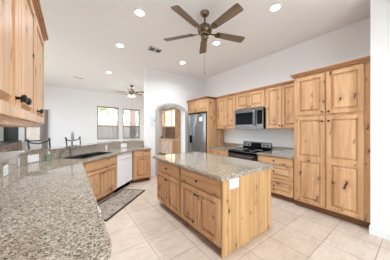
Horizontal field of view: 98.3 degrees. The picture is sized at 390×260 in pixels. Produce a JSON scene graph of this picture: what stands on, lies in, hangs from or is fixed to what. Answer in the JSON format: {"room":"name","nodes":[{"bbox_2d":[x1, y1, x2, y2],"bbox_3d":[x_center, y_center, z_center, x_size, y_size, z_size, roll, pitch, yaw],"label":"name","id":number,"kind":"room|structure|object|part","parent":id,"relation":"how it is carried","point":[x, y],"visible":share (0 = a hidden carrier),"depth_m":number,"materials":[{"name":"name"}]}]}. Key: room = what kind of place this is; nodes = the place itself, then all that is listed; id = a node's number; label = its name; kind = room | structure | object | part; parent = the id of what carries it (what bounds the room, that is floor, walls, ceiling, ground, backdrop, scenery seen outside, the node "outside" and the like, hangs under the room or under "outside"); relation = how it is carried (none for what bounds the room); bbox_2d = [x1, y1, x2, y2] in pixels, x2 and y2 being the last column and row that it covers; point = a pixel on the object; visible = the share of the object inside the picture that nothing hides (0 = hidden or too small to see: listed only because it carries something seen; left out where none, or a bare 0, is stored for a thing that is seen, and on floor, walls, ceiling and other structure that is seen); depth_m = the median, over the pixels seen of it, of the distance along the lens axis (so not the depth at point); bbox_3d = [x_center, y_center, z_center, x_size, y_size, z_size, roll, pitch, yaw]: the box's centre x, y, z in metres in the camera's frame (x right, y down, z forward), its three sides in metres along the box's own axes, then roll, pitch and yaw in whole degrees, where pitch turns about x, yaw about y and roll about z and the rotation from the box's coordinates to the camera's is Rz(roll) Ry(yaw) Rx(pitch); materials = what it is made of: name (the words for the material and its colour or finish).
{"room":"kitchen","nodes":[
{"label":"kitchen","id":0,"kind":"room"},
{"bbox_2d":[0,85,164,153],"bbox_3d":[-4.763,-0.240,8.644,7.330,3.380,0.160,0,0,-37],"label":"wall","id":1,"kind":"structure","parent":0,"point":[70,110],"depth_m":7.98,"materials":[{"name":"white paint"}]},
{"bbox_2d":[4,127,17,140],"bbox_3d":[-7.271,0.125,6.663,0.400,0.590,0.033,0,0,-37],"label":"television","id":2,"kind":"object","parent":1,"relation":"attached to","point":[10,133],"visible":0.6,"depth_m":6.65,"materials":[{"name":"black metal"}]},
{"bbox_2d":[25,125,41,141],"bbox_3d":[-6.796,-0.170,7.080,0.560,1.360,0.130,0,0,-37],"label":"window","id":3,"kind":"structure","parent":1,"relation":"in","point":[40,125],"depth_m":7.05,"materials":[{"name":"white plastic"}]},
{"bbox_2d":[42,110,47,147],"bbox_3d":[-6.671,0.264,7.046,0.880,2.271,0.056,0,0,-37],"label":"window curtain","id":4,"kind":"object","parent":1,"relation":"hanging from","point":[45,125],"visible":0.49,"depth_m":7.22,"materials":[{"name":"grey fabric"}]},
{"bbox_2d":[97,106,118,139],"bbox_3d":[-4.523,-0.350,8.766,1.040,1.720,0.130,0,0,-37],"label":"window","id":5,"kind":"structure","parent":1,"relation":"in","point":[97,106],"depth_m":8.74,"materials":[{"name":"white plastic"}]},
{"bbox_3d":[-4.544,-0.210,8.794,0.900,0.060,0.050,0,0,-37],"label":"meeting rail","id":6,"kind":"part","parent":5,"relation":"part of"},
{"bbox_2d":[123,109,139,138],"bbox_3d":[-3.575,-0.330,9.469,0.980,1.680,0.130,0,0,-37],"label":"window","id":7,"kind":"structure","parent":1,"relation":"in","point":[138,126],"depth_m":9.71,"materials":[{"name":"white plastic"}]},
{"bbox_2d":[144,67,202,175],"bbox_3d":[-0.651,-0.240,5.904,2.250,3.380,0.180,0,0,-37],"label":"wall","id":8,"kind":"structure","parent":0,"point":[160,87],"depth_m":5.51,"materials":[{"name":"white paint"}]},
{"bbox_2d":[150,116,154,125],"bbox_3d":[-1.317,-0.280,5.274,0.170,0.280,0.039,0,0,-37],"label":"intercom","id":9,"kind":"object","parent":8,"relation":"attached to","point":[152,119],"visible":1,"depth_m":5.26,"materials":[{"name":"grey plastic"}]},
{"bbox_2d":[155,103,186,175],"bbox_3d":[-0.775,0.275,5.693,1.200,2.350,0.012,0,0,-37],"label":"trim","id":10,"kind":"structure","parent":8,"relation":"attached to","point":[166,104],"depth_m":5.46,"materials":[{"name":"white paint"}]},
{"bbox_2d":[165,106,181,152],"bbox_3d":[-0.493,-0.240,8.923,0.140,3.380,4.480,0,0,-37],"label":"wall","id":11,"kind":"structure","parent":0,"point":[166,107],"depth_m":9.21,"materials":[{"name":"white paint"}]},
{"bbox_2d":[40,0,369,96],"bbox_3d":[-1.426,-1.990,4.271,8.000,0.120,11.240,0,0,-37],"label":"ceiling","id":12,"kind":"structure","parent":0,"point":[83,35],"depth_m":3.37,"materials":[{"name":"paint"}]},
{"bbox_2d":[115,43,124,47],"bbox_3d":[-1.710,-1.923,3.849,0.200,0.011,0.200,0,0,-37],"label":"recessed light","id":13,"kind":"object","parent":12,"relation":"in","point":[119,45],"visible":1,"depth_m":3.84,"materials":[{"name":"white ceramic"}]},
{"bbox_2d":[121,85,143,96],"bbox_3d":[-2.736,-1.455,7.360,1.210,0.950,1.154,0,0,25],"label":"ceiling fan","id":14,"kind":"object","parent":12,"relation":"hanging from","point":[131,91],"visible":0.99,"depth_m":7.28,"materials":[{"name":"gold metal"}]},
{"bbox_2d":[133,8,145,16],"bbox_3d":[-0.911,-1.923,2.773,0.200,0.011,0.200,0,0,-37],"label":"recessed light","id":15,"kind":"object","parent":12,"relation":"in","point":[138,12],"visible":1,"depth_m":2.76,"materials":[{"name":"white ceramic"}]},
{"bbox_2d":[147,46,163,53],"bbox_3d":[-0.961,-1.921,4.056,0.340,0.015,0.240,0,0,-37],"label":"ceiling vent","id":16,"kind":"object","parent":12,"relation":"in","point":[151,48],"visible":1,"depth_m":4.04,"materials":[{"name":"black metal"}]},
{"bbox_2d":[163,3,244,73],"bbox_3d":[0.161,-1.430,2.825,1.429,1.000,1.362,0,0,0],"label":"ceiling fan","id":17,"kind":"object","parent":12,"relation":"hanging from","point":[204,29],"visible":1,"depth_m":2.68,"materials":[{"name":"brown wood"}]},
{"bbox_3d":[-0.284,-1.600,2.916,0.535,0.038,0.144,0,0,18],"label":"blade","id":18,"kind":"part","parent":17,"relation":"part of","materials":[{"name":"brown wood"}]},
{"bbox_3d":[-0.115,-1.600,2.393,0.144,0.038,0.535,0,0,36],"label":"blade","id":19,"kind":"part","parent":17,"relation":"part of","materials":[{"name":"brown wood"}]},
{"bbox_3d":[0.161,-1.600,3.239,0.144,0.038,0.535,0,0,0],"label":"blade","id":20,"kind":"part","parent":17,"relation":"part of","materials":[{"name":"brown wood"}]},
{"bbox_3d":[0.435,-1.600,2.393,0.144,0.038,0.535,0,0,-36],"label":"blade","id":21,"kind":"part","parent":17,"relation":"part of","materials":[{"name":"brown wood"}]},
{"bbox_3d":[0.605,-1.600,2.915,0.535,0.038,0.144,0,0,-18],"label":"blade","id":22,"kind":"part","parent":17,"relation":"part of","materials":[{"name":"brown wood"}]},
{"bbox_2d":[212,41,220,45],"bbox_3d":[0.476,-1.923,3.740,0.200,0.011,0.200,0,0,-37],"label":"recessed light","id":23,"kind":"object","parent":12,"relation":"in","point":[215,43],"visible":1,"depth_m":3.75,"materials":[{"name":"white ceramic"}]},
{"bbox_2d":[268,3,281,12],"bbox_3d":[1.266,-1.923,2.657,0.200,0.011,0.200,0,0,-37],"label":"recessed light","id":24,"kind":"object","parent":12,"relation":"in","point":[275,7],"visible":1,"depth_m":2.65,"materials":[{"name":"white ceramic"}]},
{"bbox_2d":[97,153,389,259],"bbox_3d":[-1.426,1.500,4.271,8.000,0.100,11.240,0,0,-37],"label":"floor","id":25,"kind":"structure","parent":0,"point":[146,228],"depth_m":2.27,"materials":[{"name":"tile"}]},
{"bbox_2d":[0,140,21,151],"bbox_3d":[-6.425,0.895,5.568,0.655,0.950,2.540,0,0,-37],"label":"base cabinet","id":26,"kind":"object","parent":25,"relation":"on","point":[5,146],"visible":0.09,"depth_m":5.66,"materials":[{"name":"brown wood"}]},
{"bbox_3d":[-5.641,0.910,4.991,0.026,0.840,0.600,0,0,-37],"label":"door","id":27,"kind":"part","parent":26,"relation":"part of","materials":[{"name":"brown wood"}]},
{"bbox_3d":[-6.011,0.910,5.489,0.026,0.840,0.600,0,0,-37],"label":"door","id":28,"kind":"part","parent":26,"relation":"part of","materials":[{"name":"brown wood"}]},
{"bbox_3d":[-6.380,0.910,5.987,0.026,0.840,0.600,0,0,-37],"label":"door","id":29,"kind":"part","parent":26,"relation":"part of","materials":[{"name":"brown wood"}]},
{"bbox_3d":[-6.750,0.910,6.485,0.026,0.840,0.600,0,0,-37],"label":"door","id":30,"kind":"part","parent":26,"relation":"part of","materials":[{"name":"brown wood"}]},
{"bbox_2d":[26,138,50,149],"bbox_3d":[-2.926,0.812,3.350,0.474,1.278,0.468,0,0,8],"label":"bar stool","id":31,"kind":"object","parent":25,"relation":"on","point":[49,139],"visible":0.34,"depth_m":3.33,"materials":[{"name":"black metal"}]},
{"bbox_2d":[65,137,80,145],"bbox_3d":[-2.876,0.812,4.222,0.474,1.278,0.468,0,0,8],"label":"bar stool","id":32,"kind":"object","parent":25,"relation":"on","point":[79,138],"visible":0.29,"depth_m":4.15,"materials":[{"name":"black metal"}]},
{"bbox_2d":[82,155,116,202],"bbox_3d":[-2.120,1.005,3.408,0.641,0.890,0.980,0,0,8],"label":"base cabinet","id":33,"kind":"object","parent":25,"relation":"on","point":[101,173],"visible":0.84,"depth_m":3.36,"materials":[{"name":"brown wood"}]},
{"bbox_3d":[-1.884,1.050,3.139,0.026,0.560,0.456,0,0,8],"label":"door","id":34,"kind":"part","parent":33,"relation":"part of","materials":[{"name":"brown wood"}]},
{"bbox_3d":[-1.849,0.667,3.373,0.026,0.165,0.930,0,0,8],"label":"drawer","id":35,"kind":"part","parent":33,"relation":"part of","materials":[{"name":"brown wood"}]},
{"bbox_3d":[-1.815,1.050,3.603,0.026,0.560,0.466,0,0,8],"label":"door","id":36,"kind":"part","parent":33,"relation":"part of","materials":[{"name":"brown wood"}]},
{"bbox_2d":[98,189,145,221],"bbox_3d":[-1.569,1.444,3.399,0.576,0.010,1.400,0,0,9],"label":"runner rug","id":37,"kind":"object","parent":25,"relation":"on","point":[111,206],"visible":0.76,"depth_m":3.34,"materials":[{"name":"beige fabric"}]},
{"bbox_2d":[114,152,131,192],"bbox_3d":[-1.999,1.008,4.227,0.640,0.885,0.665,0,0,8],"label":"dishwasher","id":38,"kind":"object","parent":25,"relation":"on","point":[124,161],"visible":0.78,"depth_m":4.14,"materials":[{"name":"white metal"}]},
{"bbox_3d":[-1.749,1.018,4.190,0.045,0.625,0.657,0,0,8],"label":"door","id":39,"kind":"part","parent":38,"relation":"part of","materials":[{"name":"white metal"}]},
{"bbox_3d":[-1.748,0.635,4.190,0.048,0.130,0.657,0,0,8],"label":"control panel","id":40,"kind":"part","parent":38,"relation":"part of","materials":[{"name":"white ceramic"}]},
{"bbox_2d":[130,150,150,182],"bbox_3d":[-1.624,1.005,4.896,0.495,0.890,0.641,0,0,-37],"label":"base cabinet","id":41,"kind":"object","parent":25,"relation":"on","point":[141,159],"visible":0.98,"depth_m":4.66,"materials":[{"name":"brown wood"}]},
{"bbox_3d":[-1.462,0.657,4.677,0.435,0.145,0.026,0,0,-37],"label":"drawer","id":42,"kind":"part","parent":41,"relation":"part of","materials":[{"name":"brown wood"}]},
{"bbox_3d":[-1.462,1.040,4.677,0.435,0.580,0.026,0,0,-37],"label":"door","id":43,"kind":"part","parent":41,"relation":"part of","materials":[{"name":"brown wood"}]},
{"bbox_2d":[158,107,179,154],"bbox_3d":[-1.528,0.115,9.705,0.571,2.670,1.730,0,0,-37],"label":"hutch","id":44,"kind":"object","parent":25,"relation":"on","point":[170,142],"visible":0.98,"depth_m":9.62,"materials":[{"name":"brown wood"}]},
{"bbox_3d":[-1.003,0.090,9.048,0.510,2.520,0.012,0,0,-37],"label":"panel","id":45,"kind":"part","parent":44,"relation":"part of","materials":[{"name":"brown wood"}]},
{"bbox_2d":[188,113,206,152],"bbox_3d":[0.294,0.455,5.774,0.807,1.950,0.985,0,0,-37],"label":"fridge","id":46,"kind":"object","parent":25,"relation":"on","point":[197,130],"visible":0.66,"depth_m":5.50,"materials":[{"name":"silver metal"}]},
{"bbox_3d":[-0.114,0.415,5.811,0.069,1.870,0.432,0,0,-37],"label":"freezer door","id":47,"kind":"part","parent":46,"relation":"part of","materials":[{"name":"silver metal"}]},
{"bbox_3d":[0.179,0.415,5.415,0.069,1.870,0.537,0,0,-37],"label":"door","id":48,"kind":"part","parent":46,"relation":"part of","materials":[{"name":"silver metal"}]},
{"bbox_2d":[186,96,223,153],"bbox_3d":[0.330,0.206,5.817,0.778,2.487,1.110,0,0,-37],"label":"tall cabinet","id":49,"kind":"object","parent":25,"relation":"on","point":[206,104],"visible":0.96,"depth_m":5.34,"materials":[{"name":"brown wood"}]},
{"bbox_3d":[-0.093,-0.792,5.827,0.026,0.375,0.510,0,0,-37],"label":"door","id":50,"kind":"part","parent":49,"relation":"part of","materials":[{"name":"brown wood"}]},
{"bbox_3d":[0.330,-1.006,5.817,0.778,0.062,1.110,0,0,-37],"label":"crown moulding","id":51,"kind":"part","parent":49,"relation":"part of","materials":[{"name":"brown wood"}]},
{"bbox_3d":[0.217,-0.792,5.409,0.026,0.375,0.510,0,0,-37],"label":"door","id":52,"kind":"part","parent":49,"relation":"part of","materials":[{"name":"brown wood"}]},
{"bbox_3d":[0.671,0.212,5.398,0.730,2.475,0.030,0,0,-37],"label":"panel","id":53,"kind":"part","parent":49,"relation":"part of","materials":[{"name":"brown wood"}]},
{"bbox_2d":[157,160,270,258],"bbox_3d":[0.177,1.005,2.887,1.076,0.890,1.774,0,0,-37],"label":"kitchen island","id":54,"kind":"object","parent":25,"relation":"on","point":[231,213],"visible":0.96,"depth_m":2.20,"materials":[{"name":"brown wood"}]},
{"bbox_3d":[-0.607,1.060,3.122,0.026,0.550,0.412,0,0,-37],"label":"door","id":55,"kind":"part","parent":54,"relation":"part of","materials":[{"name":"brown wood"}]},
{"bbox_3d":[-0.482,0.675,2.953,0.026,0.180,0.832,0,0,-37],"label":"drawer","id":56,"kind":"part","parent":54,"relation":"part of","materials":[{"name":"brown wood"}]},
{"bbox_3d":[-0.357,1.060,2.784,0.026,0.550,0.412,0,0,-37],"label":"door","id":57,"kind":"part","parent":54,"relation":"part of","materials":[{"name":"brown wood"}]},
{"bbox_3d":[-0.207,0.955,2.621,0.020,0.790,1.743,0,0,-37],"label":"frame","id":58,"kind":"part","parent":54,"relation":"part of","materials":[{"name":"brown wood"}]},
{"bbox_3d":[-0.083,1.060,2.415,0.026,0.550,0.407,0,0,-37],"label":"door","id":59,"kind":"part","parent":54,"relation":"part of","materials":[{"name":"brown wood"}]},
{"bbox_3d":[0.041,0.675,2.248,0.026,0.180,0.822,0,0,-37],"label":"drawer","id":60,"kind":"part","parent":54,"relation":"part of","materials":[{"name":"brown wood"}]},
{"bbox_3d":[0.164,1.060,2.081,0.026,0.550,0.407,0,0,-37],"label":"door","id":61,"kind":"part","parent":54,"relation":"part of","materials":[{"name":"brown wood"}]},
{"bbox_2d":[153,152,274,180],"bbox_3d":[0.179,0.537,2.937,1.143,0.045,1.895,0,0,-37],"label":"island countertop","id":62,"kind":"structure","parent":54,"relation":"on","point":[217,167],"depth_m":2.52,"materials":[{"name":"stone"}]},
{"bbox_3d":[0.468,0.635,2.005,0.166,0.116,0.007,0,0,-37],"label":"plate","id":63,"kind":"part","parent":54,"relation":"part of","materials":[{"name":"white plastic"}]},
{"bbox_3d":[0.718,1.005,2.209,1.015,0.890,0.022,0,0,-37],"label":"panel","id":64,"kind":"part","parent":54,"relation":"part of","materials":[{"name":"brown wood"}]},
{"bbox_2d":[210,148,228,156],"bbox_3d":[0.931,1.005,5.080,0.691,0.890,0.790,0,0,-37],"label":"base cabinet","id":65,"kind":"object","parent":25,"relation":"on","point":[212,151],"visible":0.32,"depth_m":4.86,"materials":[{"name":"brown wood"}]},
{"bbox_2d":[209,143,242,150],"bbox_3d":[0.936,0.487,5.082,0.680,0.145,0.788,0,0,-37],"label":"countertop","id":66,"kind":"structure","parent":65,"relation":"on","point":[227,146],"depth_m":5.07,"materials":[{"name":"beige stone"}]},
{"bbox_2d":[228,141,271,161],"bbox_3d":[1.397,0.875,4.399,0.744,1.110,0.850,0,0,-37],"label":"range","id":67,"kind":"object","parent":25,"relation":"on","point":[250,149],"visible":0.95,"depth_m":4.34,"materials":[{"name":"silver metal"}]},
{"bbox_2d":[228,150,257,161],"bbox_3d":[1.397,0.983,4.399,0.744,0.895,0.844,0,0,-37],"label":"oven","id":68,"kind":"object","parent":67,"relation":"in","point":[252,155],"depth_m":4.14,"materials":[{"name":"grey metal"}]},
{"bbox_3d":[1.169,0.578,4.229,0.044,0.055,0.826,0,0,-37],"label":"rail","id":69,"kind":"part","parent":67,"relation":"part of","materials":[{"name":"black metal"}]},
{"bbox_2d":[229,148,269,152],"bbox_3d":[1.405,0.525,4.404,0.615,0.020,0.850,0,0,-37],"label":"glass cooktop","id":70,"kind":"object","parent":67,"relation":"in","point":[238,150],"depth_m":4.33,"materials":[{"name":"black glass"}]},
{"bbox_2d":[258,155,295,203],"bbox_3d":[1.920,1.005,3.747,0.691,0.890,0.810,0,0,-37],"label":"base cabinet","id":71,"kind":"object","parent":25,"relation":"on","point":[282,175],"visible":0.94,"depth_m":3.44,"materials":[{"name":"brown wood"}]},
{"bbox_2d":[257,146,293,158],"bbox_3d":[1.924,0.487,3.751,0.680,0.145,0.808,0,0,-37],"label":"countertop","id":72,"kind":"structure","parent":71,"relation":"on","point":[283,152],"depth_m":3.85,"materials":[{"name":"grey stone"}]},
{"bbox_3d":[1.681,0.645,3.569,0.026,0.140,0.750,0,0,-37],"label":"drawer","id":73,"kind":"part","parent":71,"relation":"part of","materials":[{"name":"brown wood"}]},
{"bbox_3d":[1.681,1.170,3.569,0.026,0.290,0.750,0,0,-37],"label":"drawer","id":74,"kind":"part","parent":71,"relation":"part of","materials":[{"name":"brown wood"}]},
{"bbox_3d":[1.681,0.870,3.569,0.026,0.270,0.750,0,0,-37],"label":"drawer","id":75,"kind":"part","parent":71,"relation":"part of","materials":[{"name":"brown wood"}]},
{"bbox_2d":[290,56,369,228],"bbox_3d":[2.434,0.202,3.015,0.738,2.497,1.073,0,0,-37],"label":"pantry cabinet","id":76,"kind":"object","parent":25,"relation":"on","point":[332,102],"visible":0.98,"depth_m":2.72,"materials":[{"name":"brown wood"}]},
{"bbox_3d":[2.049,0.537,3.006,0.026,1.545,0.443,0,0,-37],"label":"door","id":77,"kind":"part","parent":76,"relation":"part of","materials":[{"name":"brown wood"}]},
{"bbox_3d":[2.049,-0.615,3.006,0.026,0.690,0.443,0,0,-37],"label":"door","id":78,"kind":"part","parent":76,"relation":"part of","materials":[{"name":"brown wood"}]},
{"bbox_3d":[2.434,-1.016,3.015,0.738,0.062,1.073,0,0,-37],"label":"crown moulding","id":79,"kind":"part","parent":76,"relation":"part of","materials":[{"name":"brown wood"}]},
{"bbox_3d":[2.328,0.537,2.631,0.026,1.545,0.443,0,0,-37],"label":"door","id":80,"kind":"part","parent":76,"relation":"part of","materials":[{"name":"brown wood"}]},
{"bbox_3d":[2.328,-0.615,2.631,0.026,0.690,0.443,0,0,-37],"label":"door","id":81,"kind":"part","parent":76,"relation":"part of","materials":[{"name":"brown wood"}]},
{"bbox_3d":[-1.385,1.005,1.550,0.741,0.890,2.500,0,0,-37],"label":"cabinet","id":82,"kind":"object","parent":25,"relation":"on","visible":0},
{"bbox_2d":[0,146,150,259],"bbox_3d":[-1.714,0.537,2.689,1.809,0.045,5.126,0,0,-12],"label":"countertop","id":83,"kind":"structure","parent":82,"relation":"on","point":[49,210],"depth_m":1.03,"materials":[{"name":"stone"}]},
{"bbox_2d":[45,151,51,160],"bbox_3d":[-2.485,0.439,2.863,0.056,0.152,0.090,0,0,8],"label":"soap bottle","id":84,"kind":"object","parent":83,"relation":"on","point":[48,156],"visible":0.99,"depth_m":2.83,"materials":[{"name":"green plastic"}]},
{"bbox_2d":[70,132,77,155],"bbox_3d":[-2.355,0.273,3.293,0.135,0.483,0.174,0,0,-43],"label":"faucet","id":85,"kind":"object","parent":83,"relation":"on","point":[72,133],"visible":0.95,"depth_m":3.29,"materials":[{"name":"grey metal"}]},
{"bbox_3d":[-2.374,0.213,3.264,0.040,0.363,0.159,0,0,-43],"label":"spout","id":86,"kind":"part","parent":85,"relation":"part of","materials":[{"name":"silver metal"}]},
{"bbox_2d":[65,152,112,158],"bbox_3d":[-2.139,0.629,3.462,0.428,0.245,0.888,0,0,8],"label":"sink","id":87,"kind":"object","parent":83,"relation":"in","point":[88,155],"visible":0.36,"depth_m":3.45,"materials":[{"name":"metal"}]},
{"bbox_2d":[203,17,369,147],"bbox_3d":[1.682,-0.240,4.765,0.140,3.380,4.790,0,0,-37],"label":"wall","id":88,"kind":"structure","parent":0,"point":[352,41],"depth_m":4.01,"materials":[{"name":"white paint"}]},
{"bbox_2d":[215,93,235,128],"bbox_3d":[1.044,-0.531,5.157,0.418,1.012,0.800,0,0,-37],"label":"upper cabinet","id":89,"kind":"object","parent":88,"relation":"attached to","point":[226,104],"visible":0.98,"depth_m":5.02,"materials":[{"name":"brown wood"}]},
{"bbox_3d":[0.809,-0.512,5.216,0.026,0.935,0.366,0,0,-37],"label":"door","id":90,"kind":"part","parent":89,"relation":"part of","materials":[{"name":"brown wood"}]},
{"bbox_3d":[1.044,-1.006,5.157,0.418,0.062,0.800,0,0,-37],"label":"crown moulding","id":91,"kind":"part","parent":89,"relation":"part of","materials":[{"name":"brown wood"}]},
{"bbox_3d":[1.032,-0.512,4.915,0.026,0.935,0.366,0,0,-37],"label":"door","id":92,"kind":"part","parent":89,"relation":"part of","materials":[{"name":"brown wood"}]},
{"bbox_2d":[235,86,265,109],"bbox_3d":[1.544,-0.793,4.483,0.418,0.487,0.880,0,0,-37],"label":"upper cabinet","id":93,"kind":"object","parent":88,"relation":"attached to","point":[256,97],"visible":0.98,"depth_m":4.34,"materials":[{"name":"brown wood"}]},
{"bbox_3d":[1.297,-0.777,4.557,0.026,0.405,0.406,0,0,-37],"label":"door","id":94,"kind":"part","parent":93,"relation":"part of","materials":[{"name":"brown wood"}]},
{"bbox_3d":[1.544,-1.006,4.483,0.418,0.062,0.880,0,0,-37],"label":"crown moulding","id":95,"kind":"part","parent":93,"relation":"part of","materials":[{"name":"brown wood"}]},
{"bbox_2d":[235,107,265,128],"bbox_3d":[1.514,-0.286,4.460,0.492,0.522,0.870,0,0,-37],"label":"microwave","id":96,"kind":"object","parent":93,"relation":"attached to","point":[253,118],"visible":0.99,"depth_m":4.26,"materials":[{"name":"grey metal"}]},
{"bbox_3d":[1.288,-0.297,4.448,0.007,0.315,0.540,0,0,-37],"label":"door glass","id":97,"kind":"part","parent":96,"relation":"part of","materials":[{"name":"black glass"}]},
{"bbox_3d":[1.320,-0.309,4.435,0.035,0.472,0.680,0,0,-37],"label":"door","id":98,"kind":"part","parent":96,"relation":"part of","materials":[{"name":"grey metal"}]},
{"bbox_3d":[1.580,-0.309,4.084,0.035,0.472,0.187,0,0,-37],"label":"control panel","id":99,"kind":"part","parent":96,"relation":"part of","materials":[{"name":"grey metal"}]},
{"bbox_3d":[1.544,-0.777,4.225,0.026,0.405,0.406,0,0,-37],"label":"door","id":100,"kind":"part","parent":93,"relation":"part of","materials":[{"name":"brown wood"}]},
{"bbox_2d":[264,80,293,128],"bbox_3d":[2.039,-0.531,3.816,0.418,1.012,0.780,0,0,-37],"label":"upper cabinet","id":101,"kind":"object","parent":88,"relation":"attached to","point":[279,96],"visible":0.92,"depth_m":3.73,"materials":[{"name":"brown wood"}]},
{"bbox_3d":[1.807,-0.512,3.870,0.026,0.935,0.356,0,0,-37],"label":"door","id":102,"kind":"part","parent":101,"relation":"part of","materials":[{"name":"brown wood"}]},
{"bbox_3d":[2.039,-1.006,3.816,0.418,0.062,0.780,0,0,-37],"label":"crown moulding","id":103,"kind":"part","parent":101,"relation":"part of","materials":[{"name":"brown wood"}]},
{"bbox_3d":[2.024,-0.512,3.578,0.026,0.935,0.356,0,0,-37],"label":"door","id":104,"kind":"part","parent":101,"relation":"part of","materials":[{"name":"brown wood"}]},
{"bbox_2d":[370,0,389,232],"bbox_3d":[3.335,-0.240,1.907,0.890,3.380,1.770,0,0,-37],"label":"wall","id":105,"kind":"structure","parent":0,"point":[379,9],"depth_m":2.28,"materials":[{"name":"white paint"}]},
{"bbox_2d":[370,227,389,240],"bbox_3d":[2.929,1.397,1.693,0.018,0.105,1.630,0,0,-37],"label":"baseboard","id":106,"kind":"structure","parent":105,"relation":"attached to","point":[373,231],"depth_m":2.27,"materials":[{"name":"white paint"}]},
{"bbox_3d":[-1.866,0.915,3.472,2.600,1.070,2.960,0,0,-37],"label":"wall","id":107,"kind":"structure","parent":0,"visible":0},
{"bbox_2d":[0,140,143,166],"bbox_3d":[-2.298,0.357,3.515,1.093,0.045,4.208,0,0,5],"label":"bar ledge","id":108,"kind":"object","parent":107,"relation":"on","point":[5,157],"visible":0.92,"depth_m":2.90,"materials":[{"name":"stone"}]},
{"bbox_2d":[0,142,143,179],"bbox_3d":[-2.137,0.447,3.487,0.758,0.134,3.755,0,0,5],"label":"backsplash","id":109,"kind":"structure","parent":107,"relation":"attached to","point":[12,165],"depth_m":3.21,"materials":[{"name":"beige stone"}]},
{"bbox_2d":[3,164,7,176],"bbox_3d":[-2.105,0.450,1.875,0.009,0.116,0.166,0,0,-37],"label":"outlet plate","id":110,"kind":"object","parent":109,"relation":"attached to","point":[5,168],"visible":1,"depth_m":1.85,"materials":[{"name":"white plastic"}]},
{"bbox_2d":[28,154,38,162],"bbox_3d":[-2.546,0.445,2.658,0.009,0.116,0.166,0,0,8],"label":"outlet plate","id":111,"kind":"object","parent":109,"relation":"attached to","point":[31,158],"visible":1,"depth_m":2.65,"materials":[{"name":"white plastic"}]},
{"bbox_3d":[-0.902,-0.240,0.091,0.140,3.380,3.620,0,0,-37],"label":"wall","id":112,"kind":"structure","parent":0,"visible":0},
{"bbox_2d":[0,0,48,126],"bbox_3d":[-1.204,-0.521,0.974,0.416,0.987,1.958,0,0,-37],"label":"upper cabinet","id":113,"kind":"object","parent":112,"relation":"attached to","point":[23,32],"visible":1,"depth_m":0.99,"materials":[{"name":"brown wood"}]},
{"bbox_3d":[-0.785,-0.507,0.660,0.026,0.885,0.595,0,0,-37],"label":"door","id":114,"kind":"part","parent":113,"relation":"part of","materials":[{"name":"brown wood"}]},
{"bbox_3d":[-1.221,-0.039,0.937,0.325,0.022,1.880,0,0,-37],"label":"light rail","id":115,"kind":"part","parent":113,"relation":"part of","materials":[{"name":"brown wood"}]},
{"bbox_3d":[-0.903,-0.165,0.880,0.046,0.043,0.044,0,0,-37],"label":"knob","id":116,"kind":"part","parent":113,"relation":"part of","materials":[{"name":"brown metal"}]},
{"bbox_3d":[-1.133,-0.507,1.130,0.026,0.885,0.555,0,0,-37],"label":"door","id":117,"kind":"part","parent":113,"relation":"part of","materials":[{"name":"brown wood"}]},
{"bbox_3d":[-0.969,-0.165,0.968,0.046,0.043,0.044,0,0,-37],"label":"knob","id":118,"kind":"part","parent":113,"relation":"part of","materials":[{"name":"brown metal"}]},
{"bbox_3d":[-1.474,-0.507,1.590,0.026,0.885,0.550,0,0,-37],"label":"door","id":119,"kind":"part","parent":113,"relation":"part of","materials":[{"name":"brown wood"}]},
{"bbox_3d":[-1.209,-0.990,0.970,0.403,0.050,1.958,0,0,-37],"label":"crown moulding","id":120,"kind":"part","parent":113,"relation":"part of","materials":[{"name":"brown wood"}]},
{"label":"outside","id":121,"kind":"structure","parent":0,"visible":0},
{"bbox_3d":[-8.963,1.520,7.047,34.000,0.100,38.000,0,0,-37],"label":"gravel yard","id":122,"kind":"structure","parent":121,"visible":0},
{"bbox_2d":[27,120,137,139],"bbox_3d":[-6.989,0.360,13.617,23.000,2.220,0.260,0,0,-37],"label":"fence","id":123,"kind":"object","parent":122,"relation":"on","point":[33,133],"visible":0.11,"depth_m":13.40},
{"bbox_2d":[98,107,127,137],"bbox_3d":[-6.105,-0.657,11.912,2.678,4.267,2.685,0,0,-37],"label":"tree","id":124,"kind":"object","parent":122,"relation":"on","point":[110,110],"visible":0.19,"depth_m":11.89,"materials":[{"name":"green plant"}]},
{"bbox_2d":[130,110,135,137],"bbox_3d":[-4.384,-0.340,11.901,0.440,3.620,0.440,0,0,-37],"label":"patio post","id":125,"kind":"object","parent":122,"relation":"on","point":[132,113],"visible":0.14,"depth_m":11.76,"materials":[{"name":"beige paint"}]}
]}

